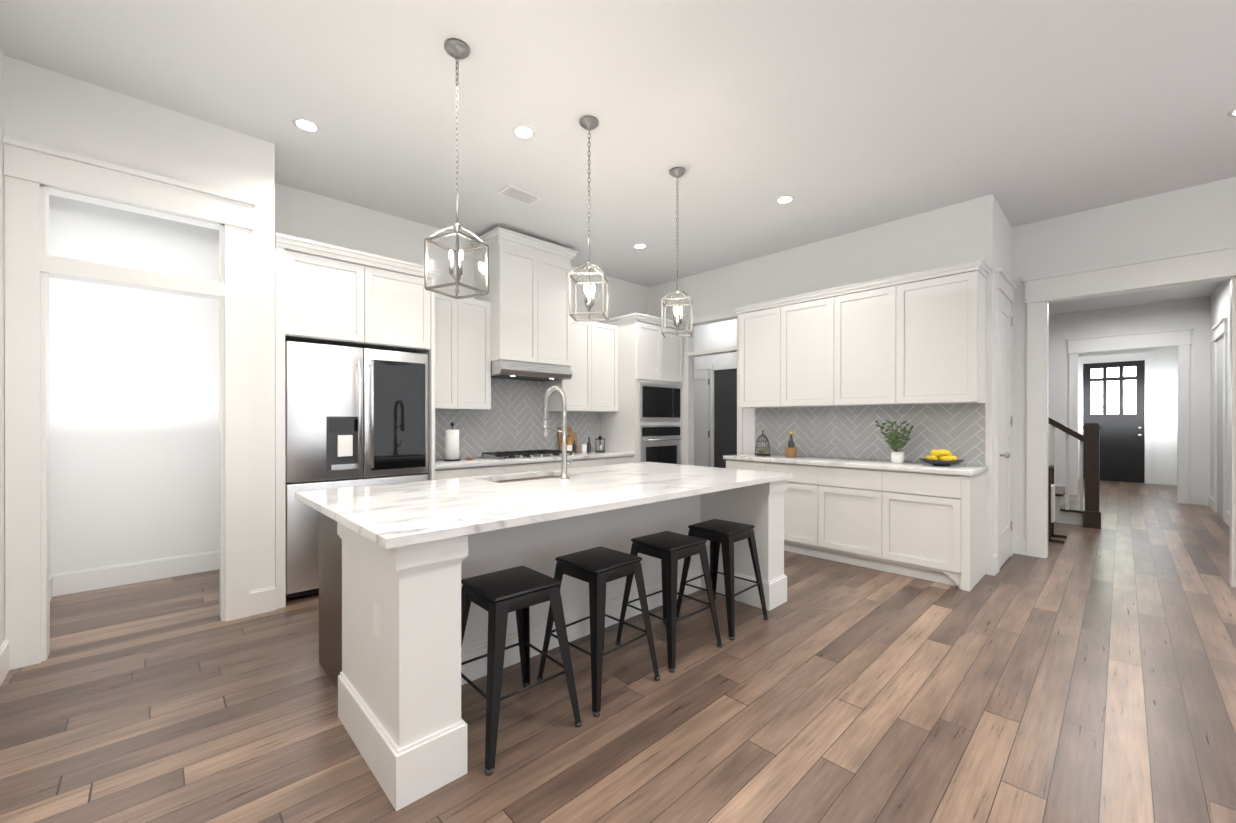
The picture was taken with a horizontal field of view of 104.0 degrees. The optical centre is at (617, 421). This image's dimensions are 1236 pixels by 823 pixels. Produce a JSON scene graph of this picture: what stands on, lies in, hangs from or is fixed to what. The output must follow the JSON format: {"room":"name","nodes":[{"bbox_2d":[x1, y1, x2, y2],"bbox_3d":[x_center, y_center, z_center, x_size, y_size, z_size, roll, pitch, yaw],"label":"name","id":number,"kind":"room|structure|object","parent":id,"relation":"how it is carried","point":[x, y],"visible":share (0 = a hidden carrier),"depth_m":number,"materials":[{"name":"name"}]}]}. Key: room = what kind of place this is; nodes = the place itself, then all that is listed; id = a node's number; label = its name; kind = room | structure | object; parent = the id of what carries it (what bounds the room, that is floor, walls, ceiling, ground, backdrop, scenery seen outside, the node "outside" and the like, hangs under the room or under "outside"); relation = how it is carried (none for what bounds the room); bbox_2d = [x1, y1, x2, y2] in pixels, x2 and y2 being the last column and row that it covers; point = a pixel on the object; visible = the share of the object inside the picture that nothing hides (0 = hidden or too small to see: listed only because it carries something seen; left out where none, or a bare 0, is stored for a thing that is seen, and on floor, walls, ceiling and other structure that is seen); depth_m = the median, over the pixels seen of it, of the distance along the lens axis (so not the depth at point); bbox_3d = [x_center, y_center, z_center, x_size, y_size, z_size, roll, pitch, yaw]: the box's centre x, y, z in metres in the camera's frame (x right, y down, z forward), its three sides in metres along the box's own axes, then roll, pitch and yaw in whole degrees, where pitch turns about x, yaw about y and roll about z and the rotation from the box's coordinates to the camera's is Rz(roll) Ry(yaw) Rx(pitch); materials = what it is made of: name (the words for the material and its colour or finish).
{"room":"kitchen","nodes":[
{"label":"kitchen","id":0,"kind":"room"},
{"bbox_2d":[0,46,52,685],"bbox_3d":[0.050,-0.301,-0.952,0.136,3.200,12.700,0,0,-44],"label":"wall","id":1,"kind":"structure","parent":0,"point":[4,657],"depth_m":2.47,"materials":[{"name":"paint"}]},
{"bbox_2d":[49,195,219,595],"bbox_3d":[-3.359,-0.311,4.439,2.420,3.200,0.136,0,0,-44],"label":"wall","id":2,"kind":"structure","parent":0,"point":[134,432],"depth_m":3.86,"materials":[{"name":"paint"}]},
{"bbox_2d":[3,56,275,669],"bbox_3d":[-2.982,-0.308,3.133,1.160,3.200,0.705,0,0,-44],"label":"wall","id":3,"kind":"structure","parent":0,"point":[65,136],"depth_m":2.83,"materials":[{"name":"paint"}]},
{"bbox_2d":[275,183,647,457],"bbox_3d":[-1.185,-0.312,5.421,4.600,3.200,0.120,0,0,-44],"label":"wall","id":4,"kind":"structure","parent":0,"point":[302,214],"depth_m":4.46,"materials":[{"name":"paint"}]},
{"bbox_2d":[275,243,374,347],"bbox_3d":[-2.339,-0.924,3.800,0.572,0.630,0.622,0,0,-44],"label":"upper cabinet","id":5,"kind":"object","parent":4,"relation":"attached to","point":[322,297],"depth_m":3.55,"materials":[{"name":"white paint"}]},
{"bbox_2d":[367,263,434,353],"bbox_3d":[-2.008,-0.925,4.116,0.572,0.630,0.622,0,0,-44],"label":"upper cabinet","id":6,"kind":"object","parent":4,"relation":"attached to","point":[404,310],"depth_m":3.95,"materials":[{"name":"white paint"}]},
{"bbox_2d":[427,293,466,410],"bbox_3d":[-1.732,-0.656,4.575,0.402,1.070,0.342,0,0,-44],"label":"upper cabinet","id":7,"kind":"object","parent":4,"relation":"attached to","point":[447,365],"depth_m":4.50,"materials":[{"name":"white paint"}]},
{"bbox_2d":[467,298,494,410],"bbox_3d":[-1.523,-0.656,4.774,0.402,1.070,0.342,0,0,-44],"label":"upper cabinet","id":8,"kind":"object","parent":4,"relation":"attached to","point":[480,384],"depth_m":4.72,"materials":[{"name":"white paint"}]},
{"bbox_2d":[473,231,542,363],"bbox_3d":[-1.140,-1.207,5.023,0.497,1.210,0.512,0,0,-44],"label":"upper cabinet","id":9,"kind":"object","parent":4,"relation":"attached to","point":[515,294],"depth_m":4.82,"materials":[{"name":"white paint"}]},
{"bbox_2d":[491,360,571,381],"bbox_3d":[-0.991,-0.531,5.145,0.870,0.136,0.518,0,0,-44],"label":"range hood","id":10,"kind":"object","parent":9,"relation":"attached to","point":[503,369],"visible":0.94,"depth_m":4.95,"materials":[{"name":"silver metal"}]},
{"bbox_2d":[435,378,599,458],"bbox_3d":[-1.110,-0.053,5.401,2.440,0.839,0.007,0,0,-44],"label":"backsplash","id":11,"kind":"structure","parent":4,"relation":"attached to","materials":[{"name":"grey tile"}]},
{"bbox_2d":[543,247,574,366],"bbox_3d":[-0.863,-1.207,5.287,0.497,1.210,0.512,0,0,-44],"label":"upper cabinet","id":12,"kind":"object","parent":4,"relation":"attached to","point":[558,326],"depth_m":5.15,"materials":[{"name":"white paint"}]},
{"bbox_2d":[543,318,598,414],"bbox_3d":[-0.564,-0.658,5.691,0.492,1.070,0.342,0,0,-44],"label":"upper cabinet","id":13,"kind":"object","parent":4,"relation":"attached to","point":[581,391],"depth_m":5.62,"materials":[{"name":"white paint"}]},
{"bbox_2d":[579,321,618,414],"bbox_3d":[-0.291,-0.658,5.953,0.492,1.070,0.342,0,0,-44],"label":"upper cabinet","id":14,"kind":"object","parent":4,"relation":"attached to","point":[608,332],"depth_m":5.91,"materials":[{"name":"white paint"}]},
{"bbox_2d":[0,479,1235,822],"bbox_3d":[5.009,1.313,5.038,19.500,0.050,14.500,0,0,-44],"label":"floor","id":15,"kind":"structure","parent":0,"point":[1082,673],"depth_m":2.17,"materials":[{"name":"brown wood"}]},
{"bbox_2d":[285,341,427,598],"bbox_3d":[-2.151,0.358,3.936,1.006,1.865,0.647,0,0,-44],"label":"fridge","id":16,"kind":"object","parent":15,"relation":"on","point":[356,416],"visible":0.69,"depth_m":3.64,"materials":[{"name":"grey metal"}]},
{"bbox_2d":[425,467,454,479],"bbox_3d":[-1.723,0.849,4.405,0.176,0.880,0.603,0,0,-44],"label":"base cabinet","id":17,"kind":"object","parent":15,"relation":"on","point":[432,474],"depth_m":4.16,"materials":[{"name":"white paint"}]},
{"bbox_2d":[455,467,478,477],"bbox_3d":[-1.578,0.849,4.544,0.226,0.880,0.603,0,0,-44],"label":"base cabinet","id":18,"kind":"object","parent":15,"relation":"on","point":[460,472],"depth_m":4.34,"materials":[{"name":"white paint"}]},
{"bbox_2d":[479,467,498,475],"bbox_3d":[-1.450,0.849,4.666,0.237,0.880,0.603,0,0,-44],"label":"base cabinet","id":19,"kind":"object","parent":15,"relation":"on","point":[483,471],"depth_m":4.49,"materials":[{"name":"white paint"}]},
{"bbox_2d":[428,451,634,470],"bbox_3d":[-0.897,0.387,5.179,2.440,0.038,0.625,0,0,-44],"label":"countertop","id":20,"kind":"structure","parent":19,"relation":"on","point":[548,456],"depth_m":4.82,"materials":[{"name":"white stone"}]},
{"bbox_2d":[444,422,460,460],"bbox_3d":[-1.565,0.187,4.561,0.150,0.363,0.150,0,0,-44],"label":"paper towel","id":21,"kind":"object","parent":20,"relation":"on","point":[452,445],"visible":1,"depth_m":4.51,"materials":[{"name":"white paper"}]},
{"bbox_2d":[479,449,574,459],"bbox_3d":[-0.950,0.343,5.103,0.860,0.050,0.521,0,0,-44],"label":"cooktop","id":22,"kind":"object","parent":20,"relation":"in","point":[526,454],"depth_m":4.96,"materials":[{"name":"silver metal"}]},
{"bbox_2d":[595,435,604,451],"bbox_3d":[-0.219,0.261,5.917,0.090,0.210,0.090,0,0,-44],"label":"lantern","id":23,"kind":"object","parent":20,"relation":"on","point":[599,438],"visible":1,"depth_m":5.90,"materials":[{"name":"black metal"}]},
{"bbox_2d":[499,463,514,473],"bbox_3d":[-1.291,0.849,4.818,0.203,0.880,0.603,0,0,-44],"label":"base cabinet","id":24,"kind":"object","parent":15,"relation":"on","point":[510,468],"depth_m":4.63,"materials":[{"name":"white paint"}]},
{"bbox_2d":[461,566,581,775],"bbox_3d":[-0.461,0.986,2.072,0.446,0.615,0.446,0,0,-42],"label":"stool","id":25,"kind":"object","parent":15,"relation":"on","point":[499,596],"visible":0.88,"depth_m":2.00,"materials":[{"name":"black metal"}]},
{"bbox_2d":[515,463,530,472],"bbox_3d":[-1.152,0.848,4.967,0.204,0.880,0.580,0,0,-44],"label":"base cabinet","id":26,"kind":"object","parent":15,"relation":"on","point":[519,467],"depth_m":4.75,"materials":[{"name":"white paint"}]},
{"bbox_2d":[531,463,550,471],"bbox_3d":[-0.997,0.848,5.100,0.204,0.880,0.603,0,0,-44],"label":"base cabinet","id":27,"kind":"object","parent":15,"relation":"on","point":[534,466],"depth_m":4.89,"materials":[{"name":"white paint"}]},
{"bbox_2d":[310,478,790,810],"bbox_3d":[-0.220,0.849,3.018,2.706,0.887,1.335,0,0,-44],"label":"kitchen island","id":28,"kind":"object","parent":15,"relation":"on","point":[398,562],"depth_m":2.04,"materials":[{"name":"paint"}]},
{"bbox_2d":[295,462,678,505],"bbox_3d":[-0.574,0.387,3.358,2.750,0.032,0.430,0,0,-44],"label":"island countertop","id":29,"kind":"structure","parent":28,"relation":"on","point":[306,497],"depth_m":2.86,"materials":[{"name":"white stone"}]},
{"bbox_2d":[487,474,558,481],"bbox_3d":[-0.600,0.494,3.277,0.664,0.204,0.374,0,0,-44],"label":"sink","id":30,"kind":"object","parent":29,"relation":"in","point":[525,476],"depth_m":3.41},
{"bbox_2d":[311,466,792,549],"bbox_3d":[-0.086,0.388,2.848,2.750,0.032,0.980,0,0,-44],"label":"island countertop","id":31,"kind":"structure","parent":28,"relation":"on","point":[416,517],"depth_m":2.29,"materials":[{"name":"white stone"}]},
{"bbox_2d":[551,463,561,469],"bbox_3d":[-0.872,0.848,5.219,0.266,0.880,0.603,0,0,-44],"label":"base cabinet","id":32,"kind":"object","parent":15,"relation":"on","point":[554,466],"depth_m":5.02,"materials":[{"name":"white paint"}]},
{"bbox_2d":[567,459,582,468],"bbox_3d":[-0.693,0.848,5.390,0.229,0.880,0.603,0,0,-44],"label":"base cabinet","id":33,"kind":"object","parent":15,"relation":"on","point":[575,463],"depth_m":5.20,"materials":[{"name":"white paint"}]},
{"bbox_2d":[583,459,594,466],"bbox_3d":[-0.566,0.848,5.512,0.233,0.880,0.603,0,0,-44],"label":"base cabinet","id":34,"kind":"object","parent":15,"relation":"on","point":[586,462],"depth_m":5.33,"materials":[{"name":"white paint"}]},
{"bbox_2d":[537,546,659,716],"bbox_3d":[-0.097,0.986,2.420,0.446,0.615,0.446,0,0,45],"label":"stool","id":35,"kind":"object","parent":15,"relation":"on","point":[597,569],"visible":0.98,"depth_m":2.33,"materials":[{"name":"black metal"}]},
{"bbox_2d":[595,459,610,465],"bbox_3d":[-0.389,0.847,5.681,0.257,0.880,0.603,0,0,-44],"label":"base cabinet","id":36,"kind":"object","parent":15,"relation":"on","point":[598,462],"depth_m":5.47,"materials":[{"name":"white paint"}]},
{"bbox_2d":[611,455,622,464],"bbox_3d":[-0.283,0.847,5.783,0.265,0.880,0.603,0,0,-44],"label":"base cabinet","id":37,"kind":"object","parent":15,"relation":"on","point":[613,461],"depth_m":5.63,"materials":[{"name":"white paint"}]},
{"bbox_2d":[623,455,634,463],"bbox_3d":[-0.105,0.847,5.953,0.227,0.880,0.603,0,0,-44],"label":"base cabinet","id":38,"kind":"object","parent":15,"relation":"on","point":[626,458],"depth_m":5.76,"materials":[{"name":"white paint"}]},
{"bbox_2d":[599,315,685,464],"bbox_3d":[0.327,0.021,6.325,0.915,2.530,0.660,0,0,-44],"label":"tall cabinet","id":39,"kind":"object","parent":15,"relation":"on","point":[622,388],"depth_m":5.99,"materials":[{"name":"white paint"}]},
{"bbox_2d":[639,383,680,463],"bbox_3d":[0.552,0.146,6.090,0.765,1.240,0.111,0,0,-44],"label":"wall oven","id":40,"kind":"object","parent":39,"relation":"in","point":[659,403],"depth_m":6.07,"materials":[{"name":"silver metal"}]},
{"bbox_2d":[615,531,721,672],"bbox_3d":[0.293,0.985,2.793,0.446,0.615,0.446,0,0,-42],"label":"stool","id":41,"kind":"object","parent":15,"relation":"on","point":[669,549],"visible":0.98,"depth_m":2.71,"materials":[{"name":"black metal"}]},
{"bbox_2d":[676,519,767,640],"bbox_3d":[0.676,0.984,3.159,0.446,0.615,0.446,0,0,45],"label":"stool","id":42,"kind":"object","parent":15,"relation":"on","point":[727,535],"visible":0.94,"depth_m":3.10,"materials":[{"name":"black metal"}]},
{"bbox_2d":[726,459,758,470],"bbox_3d":[1.569,0.848,5.257,0.601,0.880,0.527,0,0,-44],"label":"base cabinet","id":43,"kind":"object","parent":15,"relation":"on","point":[742,464],"depth_m":5.10,"materials":[{"name":"white paint"}]},
{"bbox_2d":[759,463,810,555],"bbox_3d":[1.899,0.849,4.913,0.601,0.880,0.654,0,0,-44],"label":"base cabinet","id":44,"kind":"object","parent":15,"relation":"on","point":[797,499],"depth_m":4.67,"materials":[{"name":"white paint"}]},
{"bbox_2d":[811,467,870,567],"bbox_3d":[2.275,0.849,4.519,0.601,0.880,0.664,0,0,-44],"label":"base cabinet","id":45,"kind":"object","parent":15,"relation":"on","point":[840,496],"depth_m":4.37,"materials":[{"name":"white paint"}]},
{"bbox_2d":[871,471,984,591],"bbox_3d":[2.658,0.850,4.118,0.601,0.880,0.672,0,0,-44],"label":"base cabinet","id":46,"kind":"object","parent":15,"relation":"on","point":[926,527],"depth_m":3.90,"materials":[{"name":"white paint"}]},
{"bbox_2d":[723,451,986,474],"bbox_3d":[2.131,0.388,4.653,0.624,0.038,2.215,0,0,-44],"label":"countertop","id":47,"kind":"structure","parent":46,"relation":"on","point":[807,460],"depth_m":4.28,"materials":[{"name":"white stone"}]},
{"bbox_2d":[755,430,770,455],"bbox_3d":[1.584,0.230,5.290,0.170,0.274,0.170,0,0,-44],"label":"cloche","id":48,"kind":"object","parent":47,"relation":"on","point":[763,450],"visible":1,"depth_m":5.25,"materials":[{"name":"black metal"}]},
{"bbox_2d":[785,431,797,456],"bbox_3d":[1.812,0.234,5.051,0.128,0.266,0.128,0,0,-44],"label":"bottle","id":49,"kind":"object","parent":47,"relation":"on","point":[791,450],"visible":1,"depth_m":5.02,"materials":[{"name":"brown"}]},
{"bbox_2d":[875,420,913,462],"bbox_3d":[2.497,0.177,4.367,0.298,0.384,0.317,0,0,-44],"label":"potted plant","id":50,"kind":"object","parent":47,"relation":"on","point":[894,442],"visible":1,"depth_m":4.30,"materials":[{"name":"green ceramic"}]},
{"bbox_2d":[920,449,964,465],"bbox_3d":[2.724,0.301,4.069,0.320,0.136,0.320,0,0,-44],"label":"lemon bowl","id":51,"kind":"object","parent":47,"relation":"on","point":[941,457],"visible":1,"depth_m":4.03,"materials":[{"name":"grey"}]},
{"bbox_2d":[1048,465,1066,543],"bbox_3d":[4.753,0.885,5.305,0.350,0.805,0.240,0,0,-44],"label":"rack","id":52,"kind":"object","parent":15,"relation":"on","point":[1051,501],"visible":0.85,"depth_m":5.20,"materials":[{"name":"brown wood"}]},
{"bbox_2d":[1048,417,1101,528],"bbox_3d":[5.419,0.037,6.943,1.072,2.495,2.194,0,0,-44],"label":"stair railing","id":53,"kind":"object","parent":15,"relation":"on","point":[1087,513],"depth_m":5.94,"materials":[{"name":"brown paint"}]},
{"bbox_2d":[0,0,1235,314],"bbox_3d":[5.009,-1.962,5.032,19.500,0.100,14.500,0,0,-44],"label":"ceiling","id":54,"kind":"structure","parent":0,"point":[834,118],"depth_m":2.88,"materials":[{"name":"paint"}]},
{"bbox_2d":[293,118,319,131],"bbox_3d":[-2.001,-1.905,3.103,0.149,0.006,0.149,0,0,7],"label":"recessed light","id":55,"kind":"object","parent":54,"relation":"in","point":[307,125],"depth_m":3.10,"materials":[{"name":"white paint"}]},
{"bbox_2d":[424,38,488,298],"bbox_3d":[-0.820,-1.279,2.462,0.221,1.254,0.221,0,0,26],"label":"pendant light","id":56,"kind":"object","parent":54,"relation":"hanging from","point":[458,49],"visible":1,"depth_m":2.44,"materials":[{"name":"silver metal"}]},
{"bbox_2d":[498,184,541,204],"bbox_3d":[-0.820,-1.901,4.052,0.320,0.015,0.180,0,0,-44],"label":"ceiling vent","id":57,"kind":"object","parent":54,"relation":"in","point":[519,194],"visible":1,"depth_m":4.03,"materials":[{"name":"white metal"}]},
{"bbox_2d":[512,125,534,138],"bbox_3d":[-0.620,-1.905,3.178,0.149,0.006,0.149,0,0,40],"label":"recessed light","id":58,"kind":"object","parent":54,"relation":"in","point":[518,131],"depth_m":3.17,"materials":[{"name":"white paint"}]},
{"bbox_2d":[568,116,608,321],"bbox_3d":[-0.184,-1.280,3.070,0.221,1.254,0.221,0,0,6],"label":"pendant light","id":59,"kind":"object","parent":54,"relation":"hanging from","point":[588,123],"visible":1,"depth_m":3.06,"materials":[{"name":"silver metal"}]},
{"bbox_2d":[633,243,646,248],"bbox_3d":[0.239,-1.908,5.245,0.149,0.006,0.149,0,0,7],"label":"recessed light","id":60,"kind":"object","parent":54,"relation":"in","point":[640,245],"depth_m":5.23,"materials":[{"name":"white paint"}]},
{"bbox_2d":[661,167,692,337],"bbox_3d":[0.452,-1.281,3.678,0.221,1.254,0.221,0,0,11],"label":"pendant light","id":61,"kind":"object","parent":54,"relation":"hanging from","point":[676,172],"visible":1,"depth_m":3.67,"materials":[{"name":"silver metal"}]},
{"bbox_2d":[776,195,793,203],"bbox_3d":[1.431,-1.906,4.143,0.149,0.006,0.149,0,0,40],"label":"recessed light","id":62,"kind":"object","parent":54,"relation":"in","point":[787,198],"depth_m":4.14,"materials":[{"name":"white paint"}]},
{"bbox_2d":[1228,108,1235,116],"bbox_3d":[3.830,-1.904,2.937,0.149,0.006,0.149,0,0,7],"label":"recessed light","id":63,"kind":"object","parent":54,"relation":"in","point":[1232,113],"depth_m":2.98,"materials":[{"name":"white paint"}]},
{"bbox_2d":[694,319,736,467],"bbox_3d":[1.816,-0.315,7.101,0.160,3.200,2.940,0,0,-44],"label":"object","id":64,"kind":"structure","parent":0,"point":[715,408],"depth_m":7.30,"materials":[{"name":"paint"}]},
{"bbox_2d":[648,194,994,574],"bbox_3d":[1.821,-0.312,5.501,0.144,3.200,3.920,0,0,-44],"label":"wall","id":65,"kind":"structure","parent":0,"point":[961,232],"depth_m":4.92,"materials":[{"name":"paint"}]},
{"bbox_2d":[739,303,786,410],"bbox_3d":[1.675,-0.700,5.331,0.341,1.085,0.562,0,0,-44],"label":"upper cabinet","id":66,"kind":"object","parent":65,"relation":"attached to","point":[756,324],"depth_m":5.27,"materials":[{"name":"white paint"}]},
{"bbox_2d":[775,291,826,406],"bbox_3d":[2.016,-0.699,4.975,0.341,1.085,0.675,0,0,-44],"label":"upper cabinet","id":67,"kind":"object","parent":65,"relation":"attached to","point":[800,324],"depth_m":4.90,"materials":[{"name":"white paint"}]},
{"bbox_2d":[827,283,886,406],"bbox_3d":[2.393,-0.698,4.581,0.341,1.085,0.664,0,0,-44],"label":"upper cabinet","id":68,"kind":"object","parent":65,"relation":"attached to","point":[847,366],"depth_m":4.51,"materials":[{"name":"white paint"}]},
{"bbox_2d":[755,403,985,464],"bbox_3d":[2.353,0.106,4.866,0.007,0.524,2.175,0,0,-44],"label":"backsplash","id":69,"kind":"structure","parent":65,"relation":"attached to","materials":[{"name":"grey tile"}]},
{"bbox_2d":[887,263,986,406],"bbox_3d":[2.761,-0.698,4.196,0.341,1.085,0.647,0,0,-44],"label":"upper cabinet","id":70,"kind":"object","parent":65,"relation":"attached to","point":[936,320],"depth_m":4.06,"materials":[{"name":"white paint"}]},
{"bbox_2d":[992,199,1016,575],"bbox_3d":[3.538,-0.311,4.455,1.128,3.200,0.205,0,0,-44],"label":"wall","id":71,"kind":"structure","parent":0,"point":[1005,286],"depth_m":4.37,"materials":[{"name":"paint"}]},
{"bbox_2d":[1012,177,1235,587],"bbox_3d":[6.561,-0.306,1.988,0.170,3.200,7.950,0,0,-44],"label":"wall","id":72,"kind":"structure","parent":0,"point":[1180,237],"depth_m":4.33,"materials":[{"name":"paint"}]},
{"bbox_2d":[1048,298,1199,504],"bbox_3d":[7.573,-0.319,8.988,0.170,3.200,4.290,0,0,-44],"label":"wall","id":73,"kind":"structure","parent":0,"point":[1181,348],"depth_m":8.46,"materials":[{"name":"paint"}]},
{"bbox_2d":[1083,360,1144,482],"bbox_3d":[10.598,-0.011,10.339,0.090,2.560,0.920,0,0,-44],"label":"door","id":74,"kind":"structure","parent":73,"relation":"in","point":[1114,399],"depth_m":10.29,"materials":[{"name":"black wood"}]},
{"bbox_2d":[1200,280,1229,525],"bbox_3d":[8.341,-0.314,6.651,8.850,3.200,0.210,0,0,-44],"label":"wall","id":75,"kind":"structure","parent":0,"point":[1214,309],"depth_m":6.81,"materials":[{"name":"paint"}]}
]}

